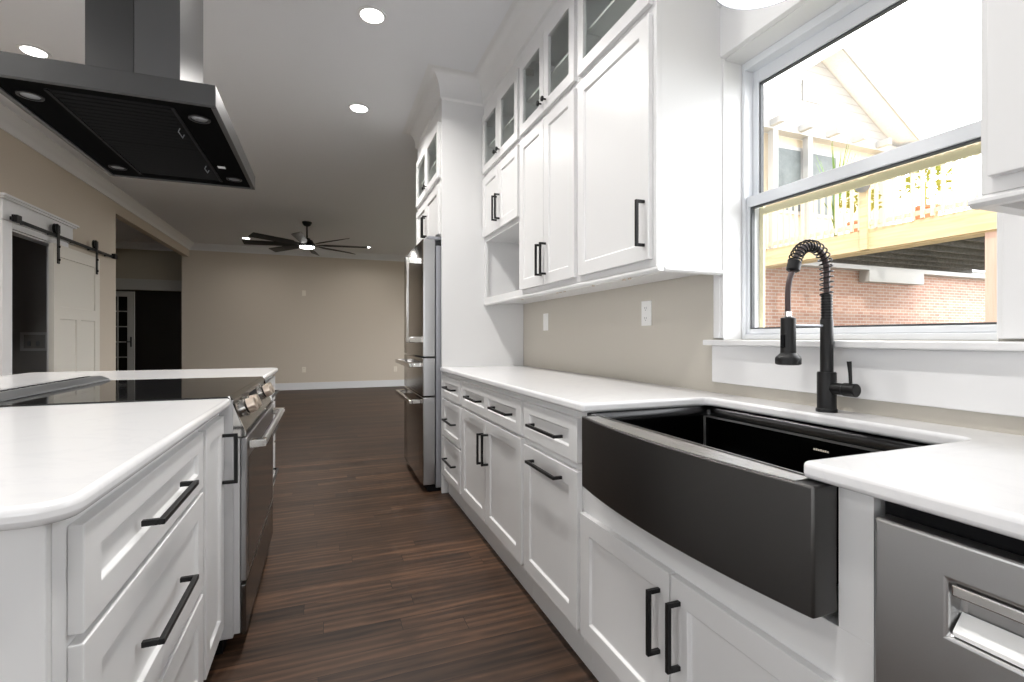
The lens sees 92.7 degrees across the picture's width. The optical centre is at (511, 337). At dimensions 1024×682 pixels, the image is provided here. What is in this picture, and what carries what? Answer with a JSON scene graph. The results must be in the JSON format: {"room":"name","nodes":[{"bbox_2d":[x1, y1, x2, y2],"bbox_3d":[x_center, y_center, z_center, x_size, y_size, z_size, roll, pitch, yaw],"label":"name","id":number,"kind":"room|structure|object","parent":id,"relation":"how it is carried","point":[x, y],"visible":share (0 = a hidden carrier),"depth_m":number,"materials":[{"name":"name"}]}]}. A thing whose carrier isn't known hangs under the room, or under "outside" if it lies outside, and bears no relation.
{"room":"kitchen","nodes":[
{"label":"kitchen","id":0,"kind":"room"},
{"bbox_2d":[12,235,46,374],"bbox_3d":[-5.345,-0.382,4.377,1.550,3.020,3.040,0,0,-21],"label":"wall","id":1,"kind":"structure","parent":0,"point":[29,259],"depth_m":5.74,"materials":[{"name":"grey paint"}]},
{"bbox_2d":[20,332,46,350],"bbox_3d":[-5.633,0.048,5.757,0.260,0.220,0.030,0,0,-21],"label":"washer outlet box","id":2,"kind":"object","parent":1,"relation":"attached to","point":[22,334],"visible":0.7,"depth_m":5.74,"materials":[{"name":"white paint"}]},
{"bbox_2d":[0,128,188,370],"bbox_3d":[-3.985,-0.382,3.131,0.100,3.020,14.300,0,0,-21],"label":"wall","id":3,"kind":"structure","parent":0,"point":[26,175],"depth_m":5.50,"materials":[{"name":"beige paint"}]},
{"bbox_2d":[0,192,79,375],"bbox_3d":[-4.538,-0.041,4.660,0.160,2.338,1.320,0,0,-21],"label":"trim","id":4,"kind":"structure","parent":3,"relation":"attached to","point":[9,204],"depth_m":4.21,"materials":[{"name":"white paint"}]},
{"bbox_2d":[9,214,117,258],"bbox_3d":[-4.652,-1.022,5.167,0.079,0.060,2.220,0,0,-21],"label":"barn door track","id":5,"kind":"object","parent":3,"relation":"attached to","point":[15,218],"visible":1,"depth_m":4.75,"materials":[{"name":"black metal"}]},
{"bbox_2d":[49,223,99,371],"bbox_3d":[-4.675,-0.008,5.255,0.061,2.242,1.040,0,0,-21],"label":"barn door","id":6,"kind":"structure","parent":5,"relation":"hanging from","point":[74,276],"depth_m":5.17,"materials":[{"name":"white paint"}]},
{"bbox_2d":[0,103,193,249],"bbox_3d":[-3.886,-1.827,3.167,0.110,0.130,14.295,0,0,-21],"label":"trim","id":7,"kind":"structure","parent":3,"relation":"attached to","point":[13,124],"depth_m":5.25,"materials":[{"name":"white paint"}]},
{"bbox_2d":[116,290,181,369],"bbox_3d":[-8.380,-0.382,10.828,3.300,3.020,2.380,0,0,-21],"label":"wall","id":8,"kind":"structure","parent":0,"point":[158,314],"depth_m":11.90,"materials":[{"name":"grey"}]},
{"bbox_2d":[116,248,181,291],"bbox_3d":[-7.584,-0.382,7.438,3.760,3.020,4.520,0,0,-21],"label":"wall","id":9,"kind":"structure","parent":0,"point":[130,263],"depth_m":9.83,"materials":[{"name":"beige paint"}]},
{"bbox_2d":[116,291,134,370],"bbox_3d":[-7.858,0.101,9.606,0.700,2.030,0.075,0,0,-21],"label":"door","id":10,"kind":"structure","parent":9,"relation":"in","point":[125,300],"depth_m":9.69,"materials":[{"name":"grey"}]},
{"bbox_2d":[116,241,172,250],"bbox_3d":[-8.345,-1.827,9.380,3.530,0.130,0.110,0,0,-21],"label":"trim","id":11,"kind":"structure","parent":9,"relation":"attached to","point":[119,244],"depth_m":9.74,"materials":[{"name":"white paint"}]},
{"bbox_2d":[116,278,181,290],"bbox_3d":[-7.714,-0.019,9.662,2.150,2.295,0.035,0,0,-21],"label":"trim","id":12,"kind":"structure","parent":9,"relation":"attached to","point":[125,284],"depth_m":9.81,"materials":[{"name":"grey wood"}]},
{"bbox_2d":[0,0,512,254],"bbox_3d":[-3.487,-1.952,5.116,9.550,0.120,17.950,0,0,-21],"label":"ceiling","id":13,"kind":"structure","parent":0,"point":[286,75],"depth_m":3.90,"materials":[{"name":"white paint"}]},
{"bbox_2d":[16,43,51,58],"bbox_3d":[-3.158,-1.888,3.223,0.170,0.006,0.170,0,0,-21],"label":"recessed light","id":14,"kind":"object","parent":13,"relation":"in","point":[27,49],"visible":0.91,"depth_m":3.22,"materials":[{"name":"white paint"}]},
{"bbox_2d":[20,46,47,56],"bbox_3d":[-3.158,-1.889,3.223,0.130,0.003,0.130,0,0,-21],"label":"diffuser","id":15,"kind":"object","parent":14,"relation":"attached to","point":[35,51],"depth_m":3.22,"materials":[{"name":"white plastic"}]},
{"bbox_2d":[0,0,254,189],"bbox_3d":[-1.445,-1.323,1.967,0.614,1.137,0.983,0,0,-21],"label":"range hood","id":16,"kind":"object","parent":13,"relation":"hanging from","point":[139,105],"visible":1,"depth_m":1.77,"materials":[{"name":"silver metal"}]},
{"bbox_2d":[15,90,44,101],"bbox_3d":[-1.535,-0.769,1.556,0.068,0.005,0.068,0,0,-21],"label":"lamp","id":17,"kind":"object","parent":16,"relation":"on","point":[27,95],"depth_m":1.55,"materials":[{"name":"grey metal"}]},
{"bbox_2d":[108,165,126,170],"bbox_3d":[-1.787,-0.769,2.212,0.068,0.005,0.068,0,0,-21],"label":"lamp","id":18,"kind":"object","parent":16,"relation":"on","point":[110,167],"depth_m":2.21,"materials":[{"name":"grey metal"}]},
{"bbox_2d":[188,114,210,123],"bbox_3d":[-1.102,-0.769,1.722,0.068,0.005,0.068,0,0,-21],"label":"lamp","id":19,"kind":"object","parent":16,"relation":"on","point":[192,118],"depth_m":1.72,"materials":[{"name":"white glass"}]},
{"bbox_2d":[226,177,241,181],"bbox_3d":[-1.354,-0.769,2.378,0.068,0.005,0.068,0,0,-21],"label":"lamp","id":20,"kind":"object","parent":16,"relation":"on","point":[230,179],"depth_m":2.37,"materials":[{"name":"grey metal"}]},
{"bbox_2d":[242,221,366,255],"bbox_3d":[-3.358,-1.673,7.994,1.803,0.437,1.803,0,0,-36],"label":"ceiling fan","id":21,"kind":"object","parent":13,"relation":"hanging from","point":[304,242],"visible":1,"depth_m":7.88,"materials":[{"name":"black metal"}]},
{"bbox_2d":[348,103,369,112],"bbox_3d":[-1.261,-1.888,4.023,0.170,0.006,0.170,0,0,-21],"label":"recessed light","id":22,"kind":"object","parent":13,"relation":"in","point":[355,107],"visible":1,"depth_m":4.02,"materials":[{"name":"white paint"}]},
{"bbox_2d":[351,105,366,111],"bbox_3d":[-1.261,-1.889,4.023,0.130,0.003,0.130,0,0,-21],"label":"diffuser","id":23,"kind":"object","parent":22,"relation":"attached to","point":[355,108],"depth_m":4.02,"materials":[{"name":"white plastic"}]},
{"bbox_2d":[357,5,386,24],"bbox_3d":[-0.821,-1.888,2.863,0.170,0.006,0.170,0,0,-21],"label":"recessed light","id":24,"kind":"object","parent":13,"relation":"in","point":[372,15],"visible":1,"depth_m":2.86,"materials":[{"name":"white paint"}]},
{"bbox_2d":[361,9,382,22],"bbox_3d":[-0.821,-1.889,2.863,0.130,0.003,0.130,0,0,-21],"label":"diffuser","id":25,"kind":"object","parent":24,"relation":"attached to","point":[367,15],"depth_m":2.86,"materials":[{"name":"white plastic"}]},
{"bbox_2d":[715,0,786,9],"bbox_3d":[0.698,-1.427,1.293,0.314,0.927,0.309,0,0,-21],"label":"pendant light","id":26,"kind":"object","parent":13,"relation":"hanging from","point":[732,4],"visible":1,"depth_m":1.41,"materials":[{"name":"white"}]},
{"bbox_2d":[182,250,405,382],"bbox_3d":[-3.830,-0.382,10.928,6.030,3.020,0.150,0,0,-21],"label":"wall","id":27,"kind":"structure","parent":0,"point":[240,310],"depth_m":10.51,"materials":[{"name":"beige paint"}]},
{"bbox_2d":[190,243,405,261],"bbox_3d":[-3.790,-1.827,10.804,5.745,0.130,0.110,0,0,-21],"label":"trim","id":28,"kind":"structure","parent":27,"relation":"attached to","point":[196,246],"depth_m":10.48,"materials":[{"name":"white paint"}]},
{"bbox_2d":[275,380,404,389],"bbox_3d":[-3.807,1.053,10.841,5.750,0.150,0.030,0,0,-21],"label":"baseboard","id":29,"kind":"structure","parent":27,"relation":"attached to","point":[375,383],"depth_m":10.82,"materials":[{"name":"white paint"}]},
{"bbox_2d":[203,386,598,681],"bbox_3d":[-3.487,1.188,5.116,9.550,0.120,17.950,0,0,-21],"label":"floor","id":30,"kind":"structure","parent":0,"point":[370,574],"depth_m":2.26,"materials":[{"name":"brown wood"}]},
{"bbox_2d":[0,430,202,681],"bbox_3d":[-1.089,0.686,0.904,0.813,0.883,0.817,0,0,-21],"label":"base cabinet","id":31,"kind":"object","parent":30,"relation":"on","point":[110,591],"visible":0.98,"depth_m":0.83,"materials":[{"name":"white paint"}]},
{"bbox_2d":[0,376,284,654],"bbox_3d":[-1.485,0.655,2.064,0.894,0.942,0.993,0,0,-21],"label":"range","id":32,"kind":"object","parent":30,"relation":"on","point":[248,503],"visible":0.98,"depth_m":1.81,"materials":[{"name":"grey metal"}]},
{"bbox_2d":[0,376,260,406],"bbox_3d":[-1.512,0.216,2.054,0.717,0.012,0.977,0,0,-21],"label":"cooktop","id":33,"kind":"object","parent":32,"relation":"in","point":[98,390],"depth_m":1.90,"materials":[{"name":"black glass"}]},
{"bbox_2d":[197,414,237,679],"bbox_3d":[-1.288,0.686,1.433,0.821,0.883,0.312,0,0,-21],"label":"base cabinet","id":34,"kind":"object","parent":30,"relation":"on","point":[213,430],"visible":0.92,"depth_m":1.57,"materials":[{"name":"white paint"}]},
{"bbox_2d":[265,376,278,485],"bbox_3d":[-1.858,0.686,2.909,0.813,0.883,0.838,0,0,-21],"label":"base cabinet","id":35,"kind":"object","parent":30,"relation":"on","point":[271,379],"visible":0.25,"depth_m":3.30,"materials":[{"name":"white paint"}]},
{"bbox_2d":[395,236,440,491],"bbox_3d":[-0.514,0.192,4.065,0.850,1.864,0.910,0,0,-21],"label":"refrigerator","id":36,"kind":"object","parent":30,"relation":"on","point":[421,362],"visible":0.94,"depth_m":3.57,"materials":[{"name":"grey metal"}]},
{"bbox_2d":[441,373,467,516],"bbox_3d":[-0.133,0.686,3.394,0.676,0.883,0.522,0,0,-21],"label":"base cabinet","id":37,"kind":"object","parent":30,"relation":"on","point":[451,384],"visible":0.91,"depth_m":3.26,"materials":[{"name":"white paint"}]},
{"bbox_2d":[441,100,522,492],"bbox_3d":[-0.214,-0.302,3.656,0.638,2.860,0.024,0,0,-21],"label":"panel","id":38,"kind":"object","parent":30,"relation":"on","point":[473,333],"visible":0.51,"depth_m":3.59,"materials":[{"name":"white paint"}]},
{"bbox_2d":[461,378,531,596],"bbox_3d":[0.142,0.686,2.676,0.676,0.883,1.011,0,0,-21],"label":"base cabinet","id":39,"kind":"object","parent":30,"relation":"on","point":[493,440],"visible":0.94,"depth_m":2.45,"materials":[{"name":"white paint"}]},
{"bbox_2d":[440,365,1023,540],"bbox_3d":[0.432,0.229,1.953,0.654,0.030,3.618,0,0,-21],"label":"countertop","id":40,"kind":"structure","parent":39,"relation":"on","point":[969,476],"depth_m":0.93,"materials":[{"name":"white stone"}]},
{"bbox_2d":[582,405,930,618],"bbox_3d":[0.588,0.355,1.277,0.576,0.222,0.818,0,0,-21],"label":"farmhouse sink","id":41,"kind":"object","parent":40,"relation":"in","point":[729,490],"visible":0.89,"depth_m":1.04,"materials":[{"name":"black metal"}]},
{"bbox_2d":[775,239,860,412],"bbox_3d":[0.844,-0.032,1.355,0.212,0.492,0.118,0,0,-21],"label":"faucet","id":42,"kind":"object","parent":40,"relation":"on","point":[828,388],"visible":1,"depth_m":1.38,"materials":[{"name":"black metal"}]},
{"bbox_2d":[524,396,591,671],"bbox_3d":[0.413,0.686,1.968,0.676,0.883,0.502,0,0,-21],"label":"base cabinet","id":43,"kind":"object","parent":30,"relation":"on","point":[554,492],"visible":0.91,"depth_m":1.82,"materials":[{"name":"white paint"}]},
{"bbox_2d":[580,405,932,681],"bbox_3d":[0.668,0.686,1.301,0.676,0.883,0.921,0,0,-21],"label":"base cabinet","id":44,"kind":"object","parent":30,"relation":"on","point":[650,611],"visible":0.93,"depth_m":1.10,"materials":[{"name":"white paint"}]},
{"bbox_2d":[875,501,1023,681],"bbox_3d":[0.957,0.692,0.581,0.636,0.872,0.610,0,0,-21],"label":"dishwasher","id":45,"kind":"object","parent":30,"relation":"on","point":[949,594],"visible":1,"depth_m":0.67,"materials":[{"name":"silver metal"}]},
{"bbox_2d":[523,0,1023,435],"bbox_3d":[1.093,-0.382,1.383,0.170,3.020,7.400,0,0,-21],"label":"wall","id":46,"kind":"structure","parent":0,"point":[601,333],"depth_m":2.26,"materials":[{"name":"beige paint"}]},
{"bbox_2d":[416,102,440,245],"bbox_3d":[-0.415,-1.237,4.099,0.696,0.990,0.947,0,0,-21],"label":"upper cabinet","id":47,"kind":"object","parent":46,"relation":"attached to","point":[428,165],"visible":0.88,"depth_m":3.94,"materials":[{"name":"white paint"}]},
{"bbox_2d":[421,161,435,185],"bbox_3d":[-0.382,-1.378,4.112,0.610,0.012,0.907,0,0,-21],"label":"shelf","id":48,"kind":"object","parent":47,"relation":"attached to","point":[433,170],"depth_m":4.05,"materials":[{"name":"white wood"}]},
{"bbox_2d":[402,0,556,148],"bbox_3d":[-0.095,-1.810,3.136,0.732,0.177,3.274,0,0,-21],"label":"trim","id":49,"kind":"structure","parent":46,"relation":"attached to","point":[523,18],"depth_m":3.44,"materials":[{"name":"white paint"}]},
{"bbox_2d":[482,53,566,303],"bbox_3d":[0.046,-0.995,3.345,0.376,1.475,0.742,0,0,-21],"label":"upper cabinet","id":50,"kind":"object","parent":46,"relation":"attached to","point":[501,138],"visible":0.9,"depth_m":3.40,"materials":[{"name":"white paint"}]},
{"bbox_2d":[489,116,513,147],"bbox_3d":[0.083,-1.423,3.358,0.282,0.012,0.704,0,0,-21],"label":"shelf","id":51,"kind":"object","parent":50,"relation":"attached to","point":[508,130],"depth_m":3.37,"materials":[{"name":"white wood"}]},
{"bbox_2d":[484,266,724,305],"bbox_3d":[0.296,-0.247,2.744,0.305,0.018,2.044,0,0,-21],"label":"rail","id":52,"kind":"object","parent":50,"relation":"attached to","point":[656,269],"visible":1,"depth_m":2.02,"materials":[{"name":"white paint"}]},
{"bbox_2d":[543,313,547,330],"bbox_3d":[0.231,-0.107,3.376,0.010,0.118,0.074,0,0,-21],"label":"light switch","id":53,"kind":"object","parent":46,"relation":"attached to","point":[545,316],"visible":1,"depth_m":3.37,"materials":[{"name":"white plastic"}]},
{"bbox_2d":[520,0,633,296],"bbox_3d":[0.307,-0.995,2.662,0.376,1.475,0.715,0,0,-21],"label":"upper cabinet","id":54,"kind":"object","parent":46,"relation":"attached to","point":[549,79],"visible":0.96,"depth_m":2.57,"materials":[{"name":"white paint"}]},
{"bbox_2d":[527,52,568,103],"bbox_3d":[0.344,-1.423,2.676,0.282,0.012,0.677,0,0,-21],"label":"shelf","id":55,"kind":"object","parent":54,"relation":"attached to","point":[560,72],"depth_m":2.65,"materials":[{"name":"white"}]},
{"bbox_2d":[641,300,651,325],"bbox_3d":[0.638,-0.115,2.319,0.008,0.118,0.074,0,0,-21],"label":"wall outlet","id":56,"kind":"object","parent":46,"relation":"attached to","point":[646,306],"visible":1,"depth_m":2.31,"materials":[{"name":"white plastic"}]},
{"bbox_2d":[577,0,722,284],"bbox_3d":[0.538,-0.995,2.062,0.376,1.475,0.568,0,0,-21],"label":"upper cabinet","id":57,"kind":"object","parent":46,"relation":"attached to","point":[649,72],"visible":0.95,"depth_m":1.84,"materials":[{"name":"white paint"}]},
{"bbox_2d":[587,0,636,36],"bbox_3d":[0.574,-1.423,2.075,0.282,0.012,0.530,0,0,-21],"label":"shelf","id":58,"kind":"object","parent":57,"relation":"attached to","point":[616,9],"depth_m":2.16,"materials":[{"name":"white wood"}]},
{"bbox_2d":[703,0,1023,416],"bbox_3d":[1.064,-0.552,1.003,0.494,1.450,1.912,0,0,-21],"label":"window","id":59,"kind":"structure","parent":46,"relation":"in","point":[966,366],"depth_m":1.55,"materials":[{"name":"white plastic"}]},
{"bbox_2d":[981,0,1023,195],"bbox_3d":[1.136,-0.995,0.501,0.376,1.475,0.922,0,0,-21],"label":"upper cabinet","id":60,"kind":"object","parent":46,"relation":"attached to","point":[1002,21],"visible":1,"depth_m":0.84,"materials":[{"name":"white paint"}]},
{"label":"outside","id":61,"kind":"structure","parent":0,"visible":0},
{"bbox_3d":[14.147,1.628,21.486,38.200,0.200,50.000,0,0,-21],"label":"ground","id":62,"kind":"structure","parent":61,"visible":0},
{"bbox_2d":[765,262,984,326],"bbox_3d":[12.229,-0.167,13.918,15.200,3.390,1.360,0,0,-21],"label":"brick wall","id":63,"kind":"structure","parent":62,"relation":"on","point":[863,294],"depth_m":12.30,"materials":[{"name":"red brick"}]},
{"bbox_2d":[765,141,996,321],"bbox_3d":[9.173,-0.622,8.844,6.738,4.300,5.550,0,0,-21],"label":"wooden deck","id":64,"kind":"object","parent":62,"relation":"on","point":[965,241],"visible":0.68,"depth_m":8.25,"materials":[{"name":"yellow wood"}]},
{"bbox_2d":[816,140,855,235],"bbox_3d":[6.892,-2.954,10.320,1.156,2.234,1.082,0,0,-21],"label":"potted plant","id":65,"kind":"object","parent":64,"relation":"on","point":[840,194],"visible":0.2,"depth_m":10.26,"materials":[{"name":"green plant"}]},
{"bbox_2d":[839,186,881,232],"bbox_3d":[6.509,-2.408,9.133,0.738,1.142,0.691,0,0,-3],"label":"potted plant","id":66,"kind":"object","parent":64,"relation":"on","point":[855,191],"visible":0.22,"depth_m":9.13,"materials":[{"name":"yellow plant"}]},
{"bbox_2d":[855,185,869,192],"bbox_3d":[5.911,-2.562,8.240,0.220,0.225,0.159,0,0,24],"label":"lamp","id":67,"kind":"object","parent":64,"relation":"attached to","point":[866,189],"depth_m":8.23,"materials":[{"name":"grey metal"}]},
{"bbox_2d":[896,165,951,219],"bbox_3d":[6.831,-2.446,8.090,0.818,1.218,0.786,0,0,15],"label":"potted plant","id":68,"kind":"object","parent":64,"relation":"on","point":[937,168],"visible":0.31,"depth_m":8.02,"materials":[{"name":"yellow plant"}]},
{"bbox_3d":[-2.105,0.686,1.678,0.529,0.883,2.960,0,0,-21],"label":"cabinet","id":69,"kind":"object","parent":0,"visible":0},
{"bbox_2d":[0,368,277,530],"bbox_3d":[-1.767,0.229,1.815,1.380,0.030,3.065,0,0,-21],"label":"countertop","id":70,"kind":"structure","parent":69,"relation":"on","point":[56,461],"depth_m":1.01,"materials":[{"name":"white stone"}]},
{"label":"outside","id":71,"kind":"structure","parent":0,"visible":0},
{"bbox_2d":[764,40,923,249],"bbox_3d":[5.776,-4.197,13.598,6.720,4.610,6.540,0,0,-21],"label":"house","id":72,"kind":"structure","parent":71,"point":[831,95],"depth_m":11.11,"materials":[{"name":"white wood"}]},
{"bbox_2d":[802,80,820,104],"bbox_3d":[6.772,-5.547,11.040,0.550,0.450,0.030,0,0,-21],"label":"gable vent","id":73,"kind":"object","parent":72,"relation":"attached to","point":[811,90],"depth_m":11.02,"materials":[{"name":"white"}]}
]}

